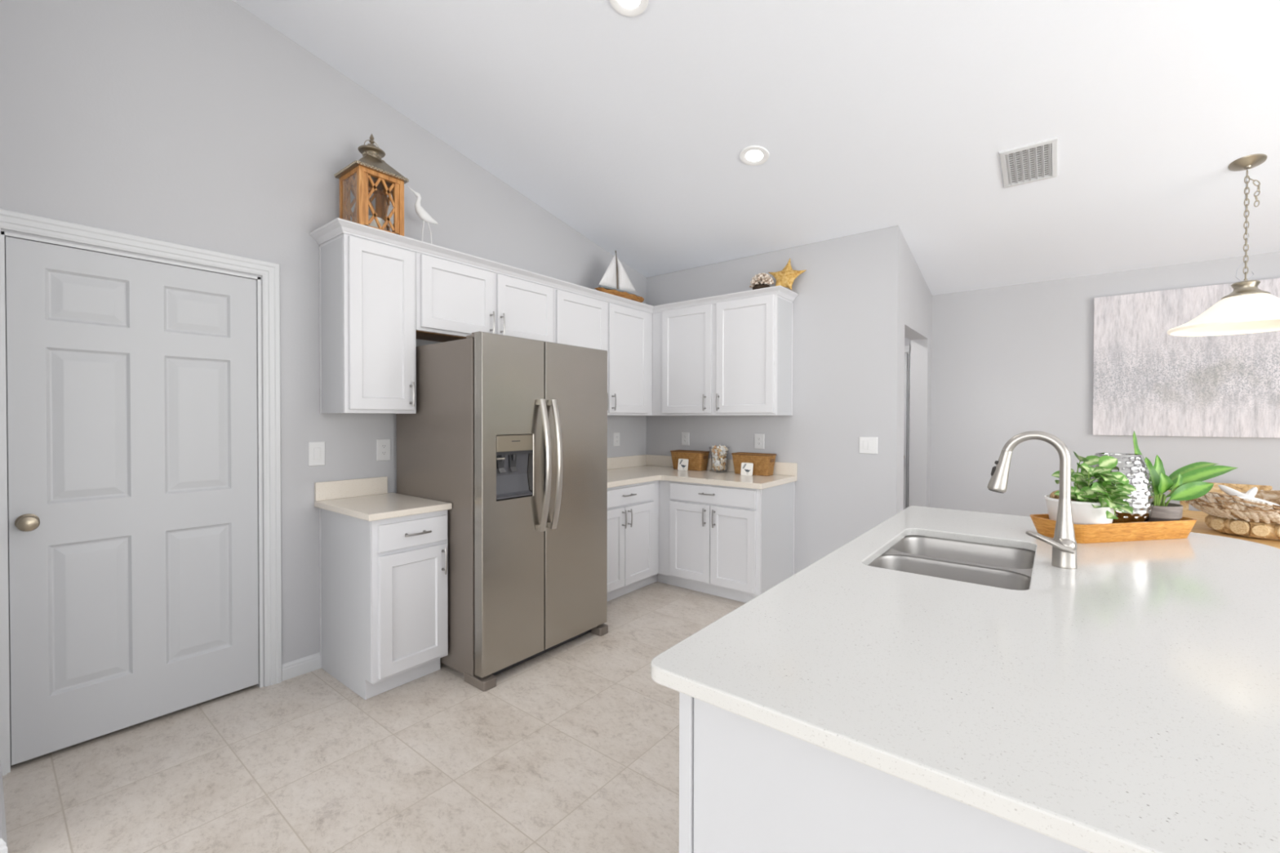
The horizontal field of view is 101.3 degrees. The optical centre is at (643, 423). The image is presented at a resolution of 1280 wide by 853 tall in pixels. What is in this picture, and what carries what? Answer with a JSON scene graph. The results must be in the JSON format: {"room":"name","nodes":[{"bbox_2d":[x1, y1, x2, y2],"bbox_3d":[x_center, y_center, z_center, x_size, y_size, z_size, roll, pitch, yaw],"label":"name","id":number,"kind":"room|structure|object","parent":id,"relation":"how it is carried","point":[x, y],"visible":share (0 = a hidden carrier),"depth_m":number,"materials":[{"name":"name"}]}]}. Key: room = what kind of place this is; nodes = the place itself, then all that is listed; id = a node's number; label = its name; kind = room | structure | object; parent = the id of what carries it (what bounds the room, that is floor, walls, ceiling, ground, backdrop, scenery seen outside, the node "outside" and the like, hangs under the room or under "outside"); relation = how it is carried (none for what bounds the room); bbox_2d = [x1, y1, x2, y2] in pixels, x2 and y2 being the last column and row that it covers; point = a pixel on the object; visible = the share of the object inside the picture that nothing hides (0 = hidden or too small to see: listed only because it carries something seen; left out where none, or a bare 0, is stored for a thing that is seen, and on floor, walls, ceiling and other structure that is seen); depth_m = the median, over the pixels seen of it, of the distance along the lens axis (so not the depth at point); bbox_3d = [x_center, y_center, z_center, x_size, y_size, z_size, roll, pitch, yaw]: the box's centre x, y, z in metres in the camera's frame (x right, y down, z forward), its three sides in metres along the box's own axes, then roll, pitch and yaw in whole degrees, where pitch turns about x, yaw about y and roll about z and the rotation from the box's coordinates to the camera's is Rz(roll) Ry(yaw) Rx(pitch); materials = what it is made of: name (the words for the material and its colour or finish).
{"room":"kitchen","nodes":[
{"label":"kitchen","id":0,"kind":"room"},
{"bbox_2d":[0,0,646,686],"bbox_3d":[-1.255,-0.466,3.596,0.120,3.578,4.220,1,1,38],"label":"wall","id":1,"kind":"structure","parent":0,"point":[196,123],"depth_m":2.61,"materials":[{"name":"grey paint"}]},
{"bbox_2d":[0,227,262,775],"bbox_3d":[-2.235,0.296,2.349,0.134,2.078,0.853,1,1,38],"label":"trim","id":2,"kind":"structure","parent":1,"relation":"attached to","point":[5,748],"depth_m":2.00,"materials":[{"name":"white"}]},
{"bbox_2d":[4,235,258,765],"bbox_3d":[-2.176,0.298,2.317,0.105,2.034,0.800,1,1,38],"label":"door","id":3,"kind":"structure","parent":1,"relation":"in","point":[131,384],"depth_m":2.27,"materials":[{"name":"grey"}]},
{"bbox_2d":[0,208,282,686],"bbox_3d":[-2.160,0.260,2.340,0.022,2.151,0.931,1,1,38],"label":"trim","id":4,"kind":"structure","parent":1,"relation":"attached to","point":[12,220],"depth_m":2.66,"materials":[{"name":"white wood"}]},
{"bbox_2d":[281,652,320,680],"bbox_3d":[-1.821,1.289,2.791,0.014,0.084,0.184,1,1,38],"label":"baseboard","id":5,"kind":"structure","parent":1,"relation":"attached to","point":[295,668],"depth_m":2.79,"materials":[{"name":"white wood"}]},
{"bbox_2d":[308,441,324,466],"bbox_3d":[-1.770,0.162,2.844,0.009,0.129,0.080,1,1,38],"label":"light switch","id":6,"kind":"object","parent":1,"relation":"attached to","point":[316,449],"visible":1,"depth_m":2.84,"materials":[{"name":"white plastic"}]},
{"bbox_2d":[314,476,387,501],"bbox_3d":[-1.654,0.365,2.985,0.020,0.100,0.386,1,1,38],"label":"backsplash","id":7,"kind":"structure","parent":1,"relation":"attached to","point":[331,490],"depth_m":2.96,"materials":[{"name":"beige stone"}]},
{"bbox_2d":[319,233,416,413],"bbox_3d":[-1.501,-0.531,2.888,0.365,0.947,0.383,1,1,38],"label":"upper cabinet","id":8,"kind":"object","parent":1,"relation":"attached to","point":[367,353],"visible":0.98,"depth_m":2.78,"materials":[{"name":"white wood"}]},
{"bbox_2d":[333,133,408,235],"bbox_3d":[-1.494,-1.299,2.885,0.289,0.588,0.287,1,1,38],"label":"lantern","id":9,"kind":"object","parent":8,"relation":"on","point":[371,174],"visible":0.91,"depth_m":2.84,"materials":[{"name":"brown wood"}]},
{"bbox_2d":[368,215,385,230],"bbox_3d":[-1.494,-1.076,2.888,0.128,0.096,0.128,1,1,38],"label":"candle","id":10,"kind":"object","parent":9,"relation":"in","point":[373,224],"visible":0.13,"depth_m":2.84,"materials":[{"name":"white wax"}]},
{"bbox_2d":[376,439,390,461],"bbox_3d":[-1.549,0.155,3.126,0.008,0.126,0.080,1,1,38],"label":"power outlet","id":11,"kind":"object","parent":1,"relation":"attached to","point":[383,446],"visible":1,"depth_m":3.12,"materials":[{"name":"white plastic"}]},
{"bbox_2d":[381,444,386,448],"bbox_3d":[-1.547,0.135,3.125,0.003,0.027,0.034,1,1,38],"label":"socket","id":12,"kind":"object","parent":11,"relation":"attached to","point":[383,446],"depth_m":3.12,"materials":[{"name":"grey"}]},
{"bbox_2d":[381,450,386,455],"bbox_3d":[-1.547,0.175,3.125,0.003,0.027,0.034,1,1,38],"label":"socket","id":13,"kind":"object","parent":11,"relation":"attached to","point":[383,452],"depth_m":3.12,"materials":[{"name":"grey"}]},
{"bbox_2d":[415,252,553,342],"bbox_3d":[-1.063,-0.770,3.442,0.365,0.478,1.028,1,1,38],"label":"upper cabinet","id":14,"kind":"object","parent":1,"relation":"attached to","point":[454,300],"visible":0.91,"depth_m":3.25,"materials":[{"name":"white wood"}]},
{"bbox_2d":[407,186,438,244],"bbox_3d":[-1.318,-1.197,3.134,0.036,0.379,0.195,1,1,38],"label":"bird figurine","id":15,"kind":"object","parent":14,"relation":"on","point":[420,211],"visible":0.96,"depth_m":3.12,"materials":[{"name":"white ceramic"}]},
{"bbox_2d":[553,288,652,415],"bbox_3d":[-0.289,-0.545,4.429,0.365,0.947,1.474,1,1,38],"label":"upper cabinet","id":16,"kind":"object","parent":1,"relation":"attached to","point":[625,333],"visible":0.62,"depth_m":4.29,"materials":[{"name":"white wood"}]},
{"bbox_2d":[309,217,798,313],"bbox_3d":[-0.433,-1.001,3.785,3.306,0.052,1.137,0,1,-27],"label":"crown molding","id":17,"kind":"structure","parent":16,"relation":"attached to","point":[337,227],"depth_m":3.40,"materials":[{"name":"white wood"}]},
{"bbox_2d":[768,258,806,289],"bbox_3d":[1.122,-1.176,4.143,0.317,0.274,0.088,1,1,38],"label":"starfish","id":18,"kind":"object","parent":17,"relation":"on","point":[785,277],"visible":0.93,"depth_m":4.12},
{"bbox_2d":[594,250,644,302],"bbox_3d":[-0.194,-1.232,4.414,0.114,0.414,0.600,1,1,38],"label":"model sailboat","id":19,"kind":"object","parent":16,"relation":"on","point":[610,278],"visible":0.86,"depth_m":4.35,"materials":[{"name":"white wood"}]},
{"bbox_2d":[613,432,619,445],"bbox_3d":[-0.247,0.141,4.781,0.008,0.120,0.084,1,1,38],"label":"power outlet","id":20,"kind":"object","parent":1,"relation":"attached to","point":[615,435],"visible":1,"depth_m":4.77,"materials":[{"name":"white plastic"}]},
{"bbox_2d":[607,454,646,469],"bbox_3d":[-0.434,0.356,4.535,0.020,0.102,1.456,1,1,38],"label":"backsplash","id":21,"kind":"structure","parent":1,"relation":"attached to","point":[641,460],"depth_m":4.87,"materials":[{"name":"beige stone"}]},
{"bbox_2d":[2,581,745,852],"bbox_3d":[-1.683,1.429,-0.579,9.600,0.120,15.300,1,1,38],"label":"floor","id":22,"kind":"structure","parent":0,"point":[574,748],"depth_m":2.04,"materials":[{"name":"tile"}]},
{"bbox_2d":[319,507,448,699],"bbox_3d":[-1.383,0.891,2.810,0.671,0.880,0.396,1,1,38],"label":"base cabinet","id":23,"kind":"object","parent":22,"relation":"on","point":[384,583],"visible":0.96,"depth_m":2.63,"materials":[{"name":"white wood"}]},
{"bbox_2d":[314,476,452,521],"bbox_3d":[-1.398,0.384,2.806,0.644,0.132,0.426,1,1,38],"label":"countertop","id":24,"kind":"structure","parent":23,"relation":"on","point":[368,499],"depth_m":2.82,"materials":[{"name":"beige stone"}]},
{"bbox_2d":[396,331,608,691],"bbox_3d":[-0.828,0.428,3.222,0.948,1.800,0.932,1,1,38],"label":"refrigerator","id":25,"kind":"object","parent":22,"relation":"on","point":[509,432],"visible":0.99,"depth_m":2.85,"materials":[{"name":"silver metal"}]},
{"bbox_2d":[607,480,659,601],"bbox_3d":[-0.172,0.884,4.349,0.671,0.864,1.476,1,1,38],"label":"base cabinet","id":26,"kind":"object","parent":22,"relation":"on","point":[633,509],"visible":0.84,"depth_m":4.00,"materials":[{"name":"white wood"}]},
{"bbox_2d":[607,454,797,489],"bbox_3d":[0.165,0.383,4.077,1.529,0.144,1.477,1,1,38],"label":"countertop","id":27,"kind":"structure","parent":26,"relation":"on","point":[632,469],"depth_m":4.23,"materials":[{"name":"beige stone"}]},
{"bbox_2d":[677,458,688,471],"bbox_3d":[0.344,0.358,4.604,0.104,0.100,0.023,1,1,38],"label":"note card","id":28,"kind":"object","parent":27,"relation":"on","point":[682,463],"visible":1,"depth_m":4.60,"materials":[{"name":"white paper"}]},
{"bbox_2d":[670,449,709,471],"bbox_3d":[0.409,0.325,4.686,0.338,0.166,0.164,1,1,38],"label":"basket","id":29,"kind":"object","parent":27,"relation":"on","point":[697,460],"visible":0.94,"depth_m":4.60,"materials":[{"name":"wicker"}]},
{"bbox_2d":[740,462,753,475],"bbox_3d":[0.827,0.363,4.212,0.104,0.100,0.023,1,1,38],"label":"note card","id":30,"kind":"object","parent":27,"relation":"on","point":[746,468],"visible":1,"depth_m":4.21,"materials":[{"name":"white paper"}]},
{"bbox_2d":[731,452,776,475],"bbox_3d":[0.898,0.328,4.299,0.342,0.171,0.169,1,1,38],"label":"basket","id":31,"kind":"object","parent":27,"relation":"on","point":[763,463],"visible":0.95,"depth_m":4.22,"materials":[{"name":"wicker"}]},
{"bbox_2d":[657,480,795,603],"bbox_3d":[0.617,0.887,4.240,0.971,0.864,0.671,1,1,38],"label":"base cabinet","id":32,"kind":"object","parent":22,"relation":"on","point":[737,544],"visible":0.96,"depth_m":3.96,"materials":[{"name":"white wood"}]},
{"bbox_2d":[679,692,1089,852],"bbox_3d":[1.018,0.909,1.577,0.828,0.884,2.162,1,1,38],"label":"kitchen island","id":33,"kind":"object","parent":22,"relation":"on","point":[746,785],"visible":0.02,"depth_m":0.81,"materials":[{"name":"white wood"}]},
{"bbox_2d":[650,506,1279,852],"bbox_3d":[1.173,0.453,1.478,1.219,0.030,2.250,1,1,38],"label":"island countertop","id":34,"kind":"structure","parent":33,"relation":"on","point":[1126,700],"depth_m":0.92,"materials":[{"name":"white stone"}]},
{"bbox_2d":[868,535,1035,590],"bbox_3d":[1.051,0.568,1.777,0.490,0.205,0.767,1,1,38],"label":"sink","id":35,"kind":"object","parent":34,"relation":"in","point":[989,565],"visible":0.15,"depth_m":1.86,"materials":[{"name":"silver metal"}]},
{"bbox_2d":[986,431,1077,568],"bbox_3d":[1.215,0.229,1.650,0.231,0.414,0.082,1,1,37],"label":"faucet","id":36,"kind":"object","parent":34,"relation":"on","point":[1064,543],"visible":1,"depth_m":1.60,"materials":[{"name":"silver metal"}]},
{"bbox_2d":[1030,513,1196,543],"bbox_3d":[1.810,0.397,2.033,0.580,0.072,0.210,0,1,-11],"label":"serving tray","id":37,"kind":"object","parent":34,"relation":"on","point":[1181,528],"visible":0.72,"depth_m":1.94,"materials":[{"name":"brown wood"}]},
{"bbox_2d":[1044,494,1114,524],"bbox_3d":[1.655,0.353,1.995,0.214,0.140,0.214,1,1,38],"label":"pot","id":38,"kind":"object","parent":37,"relation":"on","point":[1095,510],"depth_m":1.91,"materials":[{"name":"white ceramic"}]},
{"bbox_2d":[1044,451,1137,524],"bbox_3d":[1.662,0.263,1.960,0.267,0.320,0.260,1,1,38],"label":"potted plant","id":39,"kind":"object","parent":37,"relation":"on","point":[1095,503],"visible":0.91,"depth_m":1.92,"materials":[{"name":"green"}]},
{"bbox_2d":[1086,453,1154,523],"bbox_3d":[1.867,0.270,2.069,0.207,0.304,0.207,0,1,-26],"label":"vase","id":40,"kind":"object","parent":37,"relation":"on","point":[1135,468],"visible":0.42,"depth_m":1.98,"materials":[{"name":"silver metal"}]},
{"bbox_2d":[1133,431,1237,521],"bbox_3d":[2.130,0.226,2.045,0.419,0.395,0.164,0,1,5],"label":"potted plant","id":41,"kind":"object","parent":37,"relation":"on","point":[1185,483],"visible":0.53,"depth_m":2.02,"materials":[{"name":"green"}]},
{"bbox_2d":[1149,502,1182,521],"bbox_3d":[1.996,0.367,2.052,0.153,0.112,0.153,1,1,38],"label":"pot","id":42,"kind":"object","parent":41,"relation":"on","point":[1162,511],"depth_m":1.99,"materials":[{"name":"grey ceramic"}]},
{"bbox_2d":[1168,482,1272,510],"bbox_3d":[3.744,0.868,3.391,0.475,0.938,0.420,1,1,38],"label":"dining chair","id":43,"kind":"object","parent":22,"relation":"on","point":[1240,487],"visible":0.09,"depth_m":3.48,"materials":[{"name":"brown wood"}]},
{"bbox_2d":[1182,510,1279,548],"bbox_3d":[3.330,0.964,2.675,1.250,0.760,1.658,1,1,38],"label":"dining table","id":44,"kind":"object","parent":22,"relation":"on","point":[1200,526],"visible":0.02,"depth_m":2.83,"materials":[{"name":"brown wood"}]},
{"bbox_2d":[1170,489,1279,540],"bbox_3d":[3.211,0.461,2.755,0.651,0.241,0.632,1,1,38],"label":"decorative basket","id":45,"kind":"object","parent":44,"relation":"on","point":[1235,515],"visible":0.76,"depth_m":2.67,"materials":[{"name":"beige wicker"}]},
{"bbox_2d":[1217,484,1279,506],"bbox_3d":[3.145,0.403,2.737,0.237,0.147,0.198,1,1,38],"label":"starfish","id":46,"kind":"object","parent":45,"relation":"in","point":[1250,495],"visible":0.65,"depth_m":2.75,"materials":[{"name":"white paint"}]},
{"bbox_2d":[231,0,1279,295],"bbox_3d":[-1.771,-1.794,-0.654,9.300,1.428,14.120,1,1,38],"label":"ceiling","id":47,"kind":"structure","parent":0,"point":[632,133],"depth_m":2.79,"materials":[{"name":"white paint"}]},
{"bbox_2d":[608,0,648,17],"bbox_3d":[-0.067,-1.843,2.273,0.176,0.041,0.172,1,1,43],"label":"recessed light","id":48,"kind":"object","parent":47,"relation":"in","point":[630,8],"visible":1,"depth_m":2.31,"materials":[{"name":"white"}]},
{"bbox_2d":[739,145,768,165],"bbox_3d":[0.668,-1.620,3.177,0.176,0.041,0.172,1,1,43],"label":"recessed light","id":49,"kind":"object","parent":47,"relation":"in","point":[754,155],"visible":1,"depth_m":3.17,"materials":[{"name":"white"}]},
{"bbox_2d":[999,137,1057,188],"bbox_3d":[2.171,-1.462,2.962,0.254,0.080,0.357,1,1,38],"label":"ceiling vent","id":50,"kind":"object","parent":47,"relation":"in","point":[1037,161],"visible":1,"depth_m":2.95,"materials":[{"name":"white metal"}]},
{"bbox_2d":[1167,153,1279,336],"bbox_3d":[3.165,-0.945,2.761,0.581,0.881,0.581,1,1,35],"label":"pendant light","id":51,"kind":"object","parent":47,"relation":"hanging from","point":[1247,309],"visible":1,"depth_m":2.74,"materials":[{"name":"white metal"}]},
{"bbox_2d":[645,225,902,573],"bbox_3d":[0.899,-0.063,4.513,2.379,2.762,0.120,1,1,38],"label":"wall","id":52,"kind":"structure","parent":0,"point":[847,306],"depth_m":4.02,"materials":[{"name":"grey paint"}]},
{"bbox_2d":[681,432,688,445],"bbox_3d":[0.381,0.138,4.841,0.082,0.118,0.008,1,1,38],"label":"power outlet","id":53,"kind":"object","parent":52,"relation":"attached to","point":[685,436],"visible":1,"depth_m":4.84,"materials":[{"name":"white plastic"}]},
{"bbox_2d":[646,454,797,475],"bbox_3d":[0.616,0.357,4.650,1.529,0.102,0.020,1,1,38],"label":"backsplash","id":54,"kind":"structure","parent":52,"relation":"attached to","point":[780,468],"depth_m":4.55,"materials":[{"name":"beige stone"}]},
{"bbox_2d":[652,294,793,415],"bbox_3d":[0.615,-0.543,4.422,1.180,0.947,0.365,1,1,38],"label":"upper cabinet","id":55,"kind":"object","parent":52,"relation":"attached to","point":[735,357],"visible":0.98,"depth_m":4.22,"materials":[{"name":"white wood"}]},
{"bbox_2d":[749,272,773,289],"bbox_3d":[0.940,-1.109,4.202,0.196,0.190,0.173,1,1,31],"label":"cluster","id":56,"kind":"object","parent":55,"relation":"on","point":[760,281],"visible":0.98,"depth_m":4.15,"materials":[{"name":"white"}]},
{"bbox_2d":[754,434,764,448],"bbox_3d":[0.963,0.146,4.383,0.086,0.122,0.008,1,1,38],"label":"power outlet","id":57,"kind":"object","parent":52,"relation":"attached to","point":[758,438],"visible":1,"depth_m":4.38,"materials":[{"name":"white plastic"}]},
{"bbox_2d":[859,436,877,453],"bbox_3d":[1.644,0.157,3.847,0.128,0.120,0.010,1,1,38],"label":"light switch","id":58,"kind":"object","parent":52,"relation":"attached to","point":[868,445],"visible":1,"depth_m":3.84,"materials":[{"name":"white plastic"}]},
{"bbox_2d":[904,337,911,451],"bbox_3d":[1.933,0.065,5.005,1.559,2.500,1.930,1,1,38],"label":"wall","id":59,"kind":"structure","parent":0,"point":[907,341],"depth_m":5.46,"materials":[{"name":"grey paint"}]},
{"bbox_2d":[903,353,907,509],"bbox_3d":[2.383,0.283,5.665,0.812,2.030,0.100,1,1,38],"label":"door","id":60,"kind":"structure","parent":59,"relation":"in","point":[905,418],"depth_m":5.43,"materials":[{"name":"grey wood"}]},
{"bbox_2d":[904,345,911,507],"bbox_3d":[2.424,0.248,5.699,0.955,2.120,0.035,1,1,38],"label":"trim","id":61,"kind":"structure","parent":59,"relation":"attached to","point":[907,348],"depth_m":5.44,"materials":[{"name":"white wood"}]},
{"bbox_2d":[900,234,932,511],"bbox_3d":[2.180,-0.046,4.327,0.135,2.738,1.170,1,1,38],"label":"wall","id":62,"kind":"structure","parent":0,"point":[917,297],"depth_m":4.61,"materials":[{"name":"grey paint"}]},
{"bbox_2d":[930,251,1279,516],"bbox_3d":[4.442,0.051,3.369,4.876,2.575,0.120,1,1,38],"label":"wall","id":63,"kind":"structure","parent":0,"point":[1007,362],"depth_m":4.29,"materials":[{"name":"grey paint"}]},
{"bbox_2d":[1092,278,1279,438],"bbox_3d":[4.007,-0.434,3.607,1.402,1.051,0.034,1,1,38],"label":"abstract painting","id":64,"kind":"object","parent":63,"relation":"attached to","point":[1148,380],"visible":1,"depth_m":3.74,"materials":[{"name":"fabric"}]},
{"bbox_3d":[-2.289,-0.451,1.764,0.760,3.584,0.122,1,1,38],"label":"wall","id":65,"kind":"structure","parent":0,"visible":0},
{"bbox_2d":[0,760,7,852],"bbox_3d":[-2.230,1.300,1.742,0.639,0.084,0.136,1,1,38],"label":"baseboard","id":66,"kind":"structure","parent":65,"relation":"attached to","point":[3,840],"depth_m":1.68,"materials":[{"name":"white wood"}]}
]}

